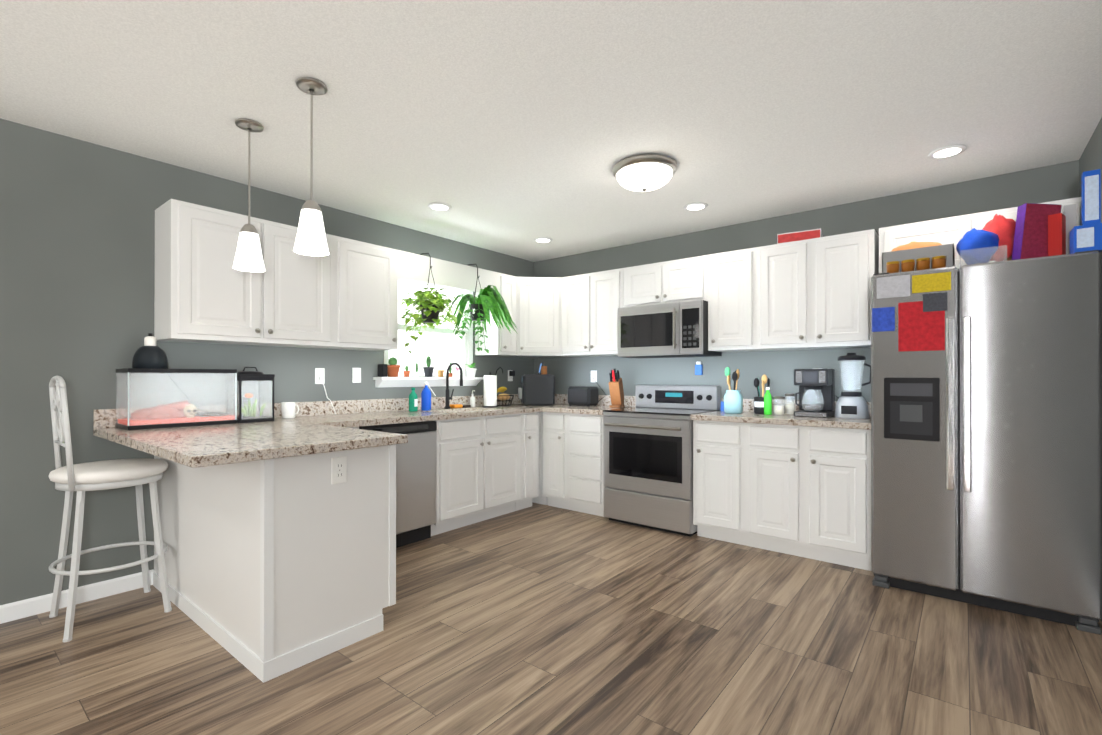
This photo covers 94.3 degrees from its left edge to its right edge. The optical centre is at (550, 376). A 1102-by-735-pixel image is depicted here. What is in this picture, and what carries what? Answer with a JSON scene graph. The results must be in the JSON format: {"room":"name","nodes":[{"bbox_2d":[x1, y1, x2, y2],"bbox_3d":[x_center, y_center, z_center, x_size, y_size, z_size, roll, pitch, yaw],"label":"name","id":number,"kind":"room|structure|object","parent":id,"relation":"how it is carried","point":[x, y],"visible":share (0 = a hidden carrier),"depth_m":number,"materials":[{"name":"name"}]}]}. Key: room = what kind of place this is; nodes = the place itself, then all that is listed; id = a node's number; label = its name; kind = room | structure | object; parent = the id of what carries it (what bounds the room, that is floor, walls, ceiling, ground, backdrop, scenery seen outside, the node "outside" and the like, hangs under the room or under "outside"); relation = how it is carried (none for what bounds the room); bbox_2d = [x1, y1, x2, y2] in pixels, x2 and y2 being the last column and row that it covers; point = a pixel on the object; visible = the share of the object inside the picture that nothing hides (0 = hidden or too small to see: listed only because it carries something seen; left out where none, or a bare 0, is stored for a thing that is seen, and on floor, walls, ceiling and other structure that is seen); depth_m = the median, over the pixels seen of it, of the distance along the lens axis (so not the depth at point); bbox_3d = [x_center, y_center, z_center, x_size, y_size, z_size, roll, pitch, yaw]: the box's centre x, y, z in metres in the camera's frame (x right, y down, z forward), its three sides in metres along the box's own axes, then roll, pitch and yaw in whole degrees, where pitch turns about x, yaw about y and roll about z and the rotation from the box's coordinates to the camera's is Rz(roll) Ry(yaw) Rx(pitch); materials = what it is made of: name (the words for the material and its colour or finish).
{"room":"kitchen","nodes":[
{"label":"kitchen","id":0,"kind":"room"},
{"bbox_2d":[0,118,535,604],"bbox_3d":[-2.585,-0.026,2.681,0.140,2.440,7.756,0,0,39],"label":"wall","id":1,"kind":"structure","parent":0,"point":[76,261],"depth_m":2.75,"materials":[{"name":"grey paint"}]},
{"bbox_2d":[0,569,153,623],"bbox_3d":[-3.567,1.147,1.339,0.013,0.085,4.099,0,0,39],"label":"baseboard","id":2,"kind":"structure","parent":1,"relation":"attached to","point":[12,611],"depth_m":2.67,"materials":[{"name":"white wood"}]},
{"bbox_2d":[154,199,337,348],"bbox_3d":[-1.870,-0.579,3.197,0.323,0.752,0.912,0,0,39],"label":"upper cabinet","id":3,"kind":"object","parent":1,"relation":"attached to","point":[200,297],"depth_m":2.98,"materials":[{"name":"white wood"}]},
{"bbox_2d":[315,368,324,383],"bbox_3d":[-1.670,0.000,3.696,0.009,0.114,0.070,0,0,39],"label":"wall outlet","id":4,"kind":"object","parent":1,"relation":"attached to","point":[319,372],"depth_m":3.69,"materials":[{"name":"white plastic"}]},
{"bbox_2d":[352,368,360,382],"bbox_3d":[-1.488,-0.007,3.921,0.009,0.114,0.070,0,0,39],"label":"wall outlet","id":5,"kind":"object","parent":1,"relation":"attached to","point":[356,372],"depth_m":3.92,"materials":[{"name":"white plastic"}]},
{"bbox_2d":[338,236,401,350],"bbox_3d":[-1.424,-0.577,3.749,0.323,0.752,0.508,0,0,39],"label":"upper cabinet","id":6,"kind":"object","parent":1,"relation":"attached to","point":[368,274],"depth_m":3.65,"materials":[{"name":"white wood"}]},
{"bbox_2d":[384,278,472,376],"bbox_3d":[-1.090,-0.411,4.530,0.105,0.900,0.970,0,0,39],"label":"window","id":7,"kind":"structure","parent":1,"relation":"in","point":[467,348],"depth_m":4.84,"materials":[{"name":"white"}]},
{"bbox_2d":[373,377,483,386],"bbox_3d":[-1.013,0.050,4.415,0.122,0.082,1.090,0,0,39],"label":"shelf","id":8,"kind":"object","parent":1,"relation":"attached to","point":[412,381],"visible":0.85,"depth_m":4.29,"materials":[{"name":"white wood"}]},
{"bbox_2d":[400,253,463,353],"bbox_3d":[-0.955,-0.567,3.947,0.515,0.802,0.473,0,0,39],"label":"hanging plant","id":9,"kind":"object","parent":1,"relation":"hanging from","point":[431,306],"visible":0.98,"depth_m":3.92,"materials":[{"name":"green plant"}]},
{"bbox_2d":[442,264,516,353],"bbox_3d":[-0.550,-0.583,4.431,0.759,0.768,0.587,0,0,39],"label":"hanging plant","id":10,"kind":"object","parent":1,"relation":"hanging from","point":[485,303],"visible":0.98,"depth_m":4.30,"materials":[{"name":"green plant"}]},
{"bbox_2d":[474,272,517,356],"bbox_3d":[-0.519,-0.574,4.870,0.323,0.752,0.251,0,0,39],"label":"upper cabinet","id":11,"kind":"object","parent":1,"relation":"attached to","point":[503,343],"depth_m":4.76,"materials":[{"name":"white wood"}]},
{"bbox_2d":[508,370,512,380],"bbox_3d":[-0.417,-0.005,5.248,0.009,0.114,0.070,0,0,39],"label":"wall outlet","id":12,"kind":"object","parent":1,"relation":"attached to","point":[510,378],"depth_m":5.24,"materials":[{"name":"white plastic"}]},
{"bbox_2d":[0,502,1101,734],"bbox_3d":[-0.918,1.240,1.332,4.424,0.100,7.756,0,0,39],"label":"floor","id":13,"kind":"structure","parent":0,"point":[540,620],"depth_m":2.16,"materials":[{"name":"brown wood"}]},
{"bbox_2d":[49,376,171,641],"bbox_3d":[-2.208,0.595,2.571,0.456,1.196,0.456,0,0,39],"label":"bar stool","id":14,"kind":"object","parent":13,"relation":"on","point":[80,478],"visible":1,"depth_m":2.48,"materials":[{"name":"white paint"}]},
{"bbox_2d":[152,444,395,682],"bbox_3d":[-1.514,0.756,2.694,1.504,0.876,0.595,0,0,39],"label":"base cabinet","id":15,"kind":"object","parent":13,"relation":"on","point":[276,567],"depth_m":2.22,"materials":[{"name":"white wood"}]},
{"bbox_2d":[117,422,407,467],"bbox_3d":[-1.306,0.297,2.374,0.910,0.039,0.874,0,0,39],"label":"countertop","id":16,"kind":"structure","parent":15,"relation":"on","point":[314,427],"depth_m":2.21,"materials":[{"name":"stone"}]},
{"bbox_2d":[331,456,346,483],"bbox_3d":[-0.924,0.411,2.234,0.009,0.114,0.070,0,0,39],"label":"wall outlet","id":17,"kind":"object","parent":15,"relation":"attached to","point":[338,469],"depth_m":2.23,"materials":[{"name":"white plastic"}]},
{"bbox_2d":[359,421,436,547],"bbox_3d":[-1.265,0.763,3.704,0.622,0.868,0.604,0,0,39],"label":"dishwasher","id":18,"kind":"object","parent":13,"relation":"on","point":[416,486],"visible":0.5,"depth_m":3.60,"materials":[{"name":"silver metal"}]},
{"bbox_2d":[431,413,523,535],"bbox_3d":[-0.778,0.761,4.311,0.618,0.876,0.942,0,0,39],"label":"base cabinet","id":19,"kind":"object","parent":13,"relation":"on","point":[480,460],"depth_m":4.08,"materials":[{"name":"white wood"}]},
{"bbox_2d":[93,394,544,442],"bbox_3d":[-1.059,0.252,3.932,0.660,0.139,3.608,0,0,39],"label":"countertop","id":20,"kind":"structure","parent":19,"relation":"on","point":[369,412],"depth_m":3.69,"materials":[{"name":"stone"}]},
{"bbox_2d":[115,368,236,429],"bbox_3d":[-2.110,0.119,2.898,0.257,0.318,0.506,0,0,39],"label":"tank","id":21,"kind":"object","parent":20,"relation":"on","point":[182,413],"visible":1,"depth_m":2.82,"materials":[{"name":"clear glass"}]},
{"bbox_2d":[132,333,167,368],"bbox_3d":[-2.208,-0.138,2.810,0.201,0.194,0.156,0,0,39],"label":"heat lamp","id":22,"kind":"object","parent":21,"relation":"on","point":[150,353],"visible":1,"depth_m":2.75,"materials":[{"name":"grey"}]},
{"bbox_2d":[226,367,274,422],"bbox_3d":[-1.861,0.111,3.166,0.215,0.336,0.204,0,0,39],"label":"fish tank","id":23,"kind":"object","parent":20,"relation":"on","point":[249,415],"visible":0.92,"depth_m":3.12,"materials":[{"name":"clear glass"}]},
{"bbox_2d":[281,402,298,417],"bbox_3d":[-1.742,0.227,3.422,0.084,0.105,0.113,0,0,39],"label":"mug","id":24,"kind":"object","parent":20,"relation":"on","point":[287,409],"visible":1,"depth_m":3.38,"materials":[{"name":"ceramic"}]},
{"bbox_2d":[409,388,421,411],"bbox_3d":[-1.101,0.187,4.088,0.073,0.190,0.072,0,0,39],"label":"dish soap bottle","id":25,"kind":"object","parent":20,"relation":"on","point":[413,398],"depth_m":4.06,"materials":[{"name":"teal plastic"}]},
{"bbox_2d":[422,382,435,410],"bbox_3d":[-1.008,0.165,4.205,0.114,0.234,0.080,0,0,-18],"label":"dish soap bottle","id":26,"kind":"object","parent":20,"relation":"on","point":[425,400],"depth_m":4.17,"materials":[{"name":"blue plastic"}]},
{"bbox_2d":[444,362,462,408],"bbox_3d":[-0.822,0.082,4.382,0.222,0.400,0.084,0,0,39],"label":"sink faucet","id":27,"kind":"object","parent":20,"relation":"on","point":[447,399],"visible":1,"depth_m":4.41,"materials":[{"name":"black"}]},
{"bbox_2d":[450,403,472,407],"bbox_3d":[-0.819,0.268,4.605,0.090,0.030,0.190,0,0,39],"label":"scrub brush","id":28,"kind":"object","parent":20,"relation":"on","point":[471,404],"depth_m":4.56,"materials":[{"name":"orange plastic"}]},
{"bbox_2d":[470,390,474,406],"bbox_3d":[-0.726,0.207,4.729,0.052,0.155,0.052,0,0,-3],"label":"dish soap bottle","id":29,"kind":"object","parent":20,"relation":"on","point":[472,399],"depth_m":4.71,"materials":[{"name":"white plastic"}]},
{"bbox_2d":[482,372,497,406],"bbox_3d":[-0.559,0.124,4.705,0.150,0.320,0.150,0,0,39],"label":"paper towel roll","id":30,"kind":"object","parent":20,"relation":"on","point":[490,390],"visible":1,"depth_m":4.65,"materials":[{"name":"white paper"}]},
{"bbox_2d":[495,367,513,405],"bbox_3d":[-0.463,0.097,4.884,0.228,0.372,0.224,0,0,39],"label":"wire fruit basket","id":31,"kind":"object","parent":20,"relation":"on","point":[503,397],"visible":0.77,"depth_m":4.86,"materials":[{"name":"black"}]},
{"bbox_2d":[518,362,554,405],"bbox_3d":[-0.152,0.075,5.073,0.340,0.419,0.370,0,0,-6],"label":"air fryer","id":32,"kind":"object","parent":20,"relation":"on","point":[538,389],"visible":1,"depth_m":4.89,"materials":[{"name":"grey plastic"}]},
{"bbox_2d":[524,412,539,507],"bbox_3d":[-0.410,0.762,4.766,0.618,0.876,0.228,0,0,39],"label":"base cabinet","id":33,"kind":"object","parent":13,"relation":"on","point":[531,420],"depth_m":4.58,"materials":[{"name":"white wood"}]},
{"bbox_2d":[540,412,567,508],"bbox_3d":[0.216,0.762,4.822,0.283,0.876,0.618,0,0,39],"label":"base cabinet","id":34,"kind":"object","parent":13,"relation":"on","point":[553,426],"depth_m":4.59,"materials":[{"name":"white wood"}]},
{"bbox_2d":[545,394,635,414],"bbox_3d":[0.377,0.254,4.679,0.634,0.139,0.643,0,0,39],"label":"countertop","id":35,"kind":"structure","parent":34,"relation":"on","point":[561,405],"depth_m":4.76,"materials":[{"name":"stone"}]},
{"bbox_2d":[567,378,605,406],"bbox_3d":[0.343,0.153,4.922,0.305,0.263,0.291,0,0,39],"label":"toaster","id":36,"kind":"object","parent":35,"relation":"on","point":[587,396],"visible":1,"depth_m":4.81,"materials":[{"name":"grey metal"}]},
{"bbox_2d":[609,368,624,407],"bbox_3d":[0.591,0.108,4.629,0.100,0.352,0.215,0,0,24],"label":"knife block","id":37,"kind":"object","parent":35,"relation":"on","point":[616,391],"visible":1,"depth_m":4.59,"materials":[{"name":"brown wood"}]},
{"bbox_2d":[568,413,607,517],"bbox_3d":[0.479,0.762,4.610,0.391,0.876,0.618,0,0,39],"label":"base cabinet","id":38,"kind":"object","parent":13,"relation":"on","point":[585,431],"depth_m":4.37,"materials":[{"name":"white wood"}]},
{"bbox_2d":[603,385,720,536],"bbox_3d":[0.899,0.639,4.207,0.756,1.118,0.682,0,0,39],"label":"range","id":39,"kind":"object","parent":13,"relation":"on","point":[648,461],"visible":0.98,"depth_m":4.01,"materials":[{"name":"silver metal"}]},
{"bbox_2d":[693,420,743,544],"bbox_3d":[1.378,0.760,3.884,0.377,0.876,0.618,0,0,39],"label":"base cabinet","id":40,"kind":"object","parent":13,"relation":"on","point":[718,447],"depth_m":3.65,"materials":[{"name":"white wood"}]},
{"bbox_2d":[690,398,870,429],"bbox_3d":[1.665,0.251,3.638,1.139,0.139,0.643,0,0,39],"label":"countertop","id":41,"kind":"structure","parent":40,"relation":"on","point":[748,415],"depth_m":3.47,"materials":[{"name":"stone"}]},
{"bbox_2d":[724,367,742,413],"bbox_3d":[1.375,0.105,3.860,0.136,0.352,0.153,0,0,39],"label":"utensil crock","id":42,"kind":"object","parent":41,"relation":"on","point":[733,401],"visible":1,"depth_m":3.81,"materials":[{"name":"blue ceramic"}]},
{"bbox_2d":[753,374,769,413],"bbox_3d":[1.589,0.134,3.848,0.111,0.294,0.136,0,0,39],"label":"utensil crock","id":43,"kind":"object","parent":41,"relation":"on","point":[758,404],"visible":0.83,"depth_m":3.81,"materials":[{"name":"black metal"}]},
{"bbox_2d":[764,387,794,414],"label":"bottle","id":44,"kind":"object","parent":41,"relation":"on","point":[779,409],"depth_m":3.70,"materials":[{"name":"green plastic"}]},
{"bbox_2d":[794,369,834,417],"bbox_3d":[1.851,0.115,3.595,0.215,0.330,0.241,0,0,39],"label":"coffee maker","id":45,"kind":"object","parent":41,"relation":"on","point":[816,392],"visible":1,"depth_m":3.54,"materials":[{"name":"black plastic"}]},
{"bbox_2d":[835,353,870,418],"bbox_3d":[2.022,0.061,3.418,0.224,0.437,0.201,0,0,39],"label":"blender","id":46,"kind":"object","parent":41,"relation":"on","point":[851,405],"visible":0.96,"depth_m":3.37,"materials":[{"name":"silver metal"}]},
{"bbox_2d":[744,423,803,556],"bbox_3d":[1.672,0.759,3.647,0.378,0.876,0.618,0,0,39],"label":"base cabinet","id":47,"kind":"object","parent":13,"relation":"on","point":[773,454],"depth_m":3.41,"materials":[{"name":"white wood"}]},
{"bbox_2d":[804,426,870,570],"bbox_3d":[1.965,0.758,3.410,0.377,0.876,0.618,0,0,39],"label":"base cabinet","id":48,"kind":"object","parent":13,"relation":"on","point":[837,461],"depth_m":3.18,"materials":[{"name":"white wood"}]},
{"bbox_2d":[871,250,1101,634],"bbox_3d":[2.390,0.305,2.894,0.910,1.778,0.793,0,0,39],"label":"refrigerator","id":49,"kind":"object","parent":13,"relation":"on","point":[986,457],"visible":0.98,"depth_m":2.57,"materials":[{"name":"grey metal"}]},
{"bbox_2d":[872,272,950,350],"bbox_3d":[1.968,-0.347,2.803,0.355,0.420,0.005,0,0,39],"label":"papers","id":50,"kind":"object","parent":49,"relation":"attached to","point":[921,325],"visible":1,"depth_m":2.79,"materials":[{"name":"red paper"}]},
{"bbox_2d":[882,169,1101,272],"bbox_3d":[2.345,-0.773,2.806,0.878,0.393,0.411,0,0,39],"label":"storage items","id":51,"kind":"object","parent":49,"relation":"on","point":[1034,230],"visible":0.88,"depth_m":2.64,"materials":[{"name":"plastic"},{"name":"cardboard"},{"name":"metal"}]},
{"bbox_2d":[0,0,1101,261],"bbox_3d":[-0.918,-1.300,1.340,4.424,0.100,7.756,0,0,39],"label":"ceiling","id":52,"kind":"structure","parent":0,"point":[514,128],"depth_m":2.30,"materials":[{"name":"white paint"}]},
{"bbox_2d":[233,118,264,271],"bbox_3d":[-1.491,-0.887,2.528,0.138,0.717,0.138,0,0,39],"label":"pendant light","id":53,"kind":"object","parent":52,"relation":"hanging from","point":[248,257],"visible":1,"depth_m":2.50,"materials":[{"name":"white glass"}]},
{"bbox_2d":[293,77,328,255],"bbox_3d":[-1.025,-0.888,2.189,0.138,0.717,0.138,0,0,39],"label":"pendant light","id":54,"kind":"object","parent":52,"relation":"hanging from","point":[310,239],"visible":1,"depth_m":2.16,"materials":[{"name":"white glass"}]},
{"bbox_2d":[428,203,451,210],"bbox_3d":[-0.812,-1.237,3.736,0.171,0.011,0.171,0,0,-6],"label":"recessed light","id":55,"kind":"object","parent":52,"relation":"in","point":[434,206],"depth_m":3.72,"materials":[{"name":"white plastic"}]},
{"bbox_2d":[534,237,551,242],"bbox_3d":[-0.072,-1.234,4.640,0.171,0.011,0.171,0,0,-6],"label":"recessed light","id":56,"kind":"object","parent":52,"relation":"in","point":[542,239],"depth_m":4.63,"materials":[{"name":"white plastic"}]},
{"bbox_2d":[612,154,676,191],"bbox_3d":[0.554,-1.170,3.038,0.380,0.149,0.380,0,0,39],"label":"flush ceiling light","id":57,"kind":"object","parent":52,"relation":"attached to","point":[644,172],"visible":1,"depth_m":2.93,"materials":[{"name":"white glass"}]},
{"bbox_2d":[684,202,707,210],"bbox_3d":[1.056,-1.237,3.732,0.171,0.011,0.171,0,0,-6],"label":"recessed light","id":58,"kind":"object","parent":52,"relation":"in","point":[692,206],"depth_m":3.71,"materials":[{"name":"white"}]},
{"bbox_2d":[928,145,966,158],"bbox_3d":[2.189,-1.239,2.828,0.171,0.011,0.171,0,0,-6],"label":"recessed light","id":59,"kind":"object","parent":52,"relation":"in","point":[945,152],"depth_m":2.81,"materials":[{"name":"white plastic"}]},
{"bbox_2d":[536,161,1075,409],"bbox_3d":[1.468,-0.022,4.303,4.110,2.440,0.140,0,0,39],"label":"wall","id":60,"kind":"structure","parent":0,"point":[1055,182],"depth_m":4.00,"materials":[{"name":"grey paint"}]},
{"bbox_2d":[518,277,561,357],"bbox_3d":[-0.136,-0.573,5.118,0.608,0.752,0.608,0,0,39],"label":"upper cabinet","id":61,"kind":"object","parent":60,"relation":"attached to","point":[539,298],"depth_m":4.89,"materials":[{"name":"white wood"}]},
{"bbox_2d":[562,268,621,356],"bbox_3d":[0.458,-0.574,4.821,0.685,0.752,0.324,0,0,39],"label":"upper cabinet","id":62,"kind":"object","parent":60,"relation":"attached to","point":[591,302],"depth_m":4.70,"materials":[{"name":"white wood"}]},
{"bbox_2d":[591,371,596,381],"bbox_3d":[0.421,0.004,5.052,0.070,0.114,0.008,0,0,39],"label":"wall outlet","id":63,"kind":"object","parent":60,"relation":"attached to","point":[593,373],"depth_m":5.05,"materials":[{"name":"white plastic"}]},
{"bbox_2d":[622,255,705,307],"bbox_3d":[1.023,-0.770,4.365,0.762,0.362,0.324,0,0,39],"label":"upper cabinet","id":64,"kind":"object","parent":60,"relation":"attached to","point":[680,280],"depth_m":4.23,"materials":[{"name":"white wood"}]},
{"bbox_2d":[617,300,721,357],"bbox_3d":[0.981,-0.375,4.311,0.756,0.423,0.458,0,0,39],"label":"over-the-range microwave","id":65,"kind":"object","parent":64,"relation":"attached to","point":[671,330],"visible":1,"depth_m":4.13,"materials":[{"name":"silver metal"}]},
{"bbox_2d":[695,362,702,374],"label":"air freshener","id":66,"kind":"object","parent":60,"relation":"attached to","point":[699,367],"depth_m":4.34,"materials":[{"name":"blue plastic"}]},
{"bbox_2d":[706,247,757,351],"bbox_3d":[1.466,-0.576,4.007,0.370,0.752,0.324,0,0,39],"label":"upper cabinet","id":67,"kind":"object","parent":60,"relation":"attached to","point":[731,276],"depth_m":3.88,"materials":[{"name":"white wood"}]},
{"bbox_2d":[758,238,813,350],"bbox_3d":[1.754,-0.577,3.775,0.370,0.752,0.324,0,0,39],"label":"upper cabinet","id":68,"kind":"object","parent":60,"relation":"attached to","point":[785,270],"depth_m":3.64,"materials":[{"name":"white wood"}]},
{"bbox_2d":[777,228,822,243],"bbox_3d":[1.811,-0.992,3.720,0.280,0.075,0.201,0,0,31],"label":"box","id":69,"kind":"object","parent":68,"relation":"on","point":[797,236],"visible":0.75,"depth_m":3.63,"materials":[{"name":"red cardboard"}]},
{"bbox_2d":[814,229,877,348],"bbox_3d":[2.041,-0.578,3.542,0.370,0.752,0.324,0,0,39],"label":"upper cabinet","id":70,"kind":"object","parent":60,"relation":"attached to","point":[814,293],"depth_m":3.41,"materials":[{"name":"white wood"}]},
{"bbox_2d":[878,213,977,273],"bbox_3d":[2.388,-0.780,3.263,0.470,0.350,0.324,0,0,39],"label":"upper cabinet","id":71,"kind":"object","parent":60,"relation":"attached to","point":[950,230],"depth_m":3.12,"materials":[{"name":"white wood"}]},
{"bbox_2d":[978,197,1081,262],"bbox_3d":[2.753,-0.781,2.968,0.470,0.350,0.324,0,0,39],"label":"upper cabinet","id":72,"kind":"object","parent":60,"relation":"attached to","point":[1009,213],"depth_m":2.89,"materials":[{"name":"white wood"}]},
{"bbox_2d":[1076,117,1101,621],"bbox_3d":[0.749,-0.034,-0.010,0.140,2.440,7.756,0,0,39],"label":"wall","id":73,"kind":"structure","parent":0,"point":[1090,159],"depth_m":2.64,"materials":[{"name":"grey paint"}]},
{"label":"outside","id":74,"kind":"structure","parent":0,"visible":0},
{"bbox_2d":[389,280,461,375],"bbox_3d":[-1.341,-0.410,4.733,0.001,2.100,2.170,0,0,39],"label":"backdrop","id":75,"kind":"structure","parent":74,"point":[442,351],"depth_m":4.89,"materials":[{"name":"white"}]}
]}

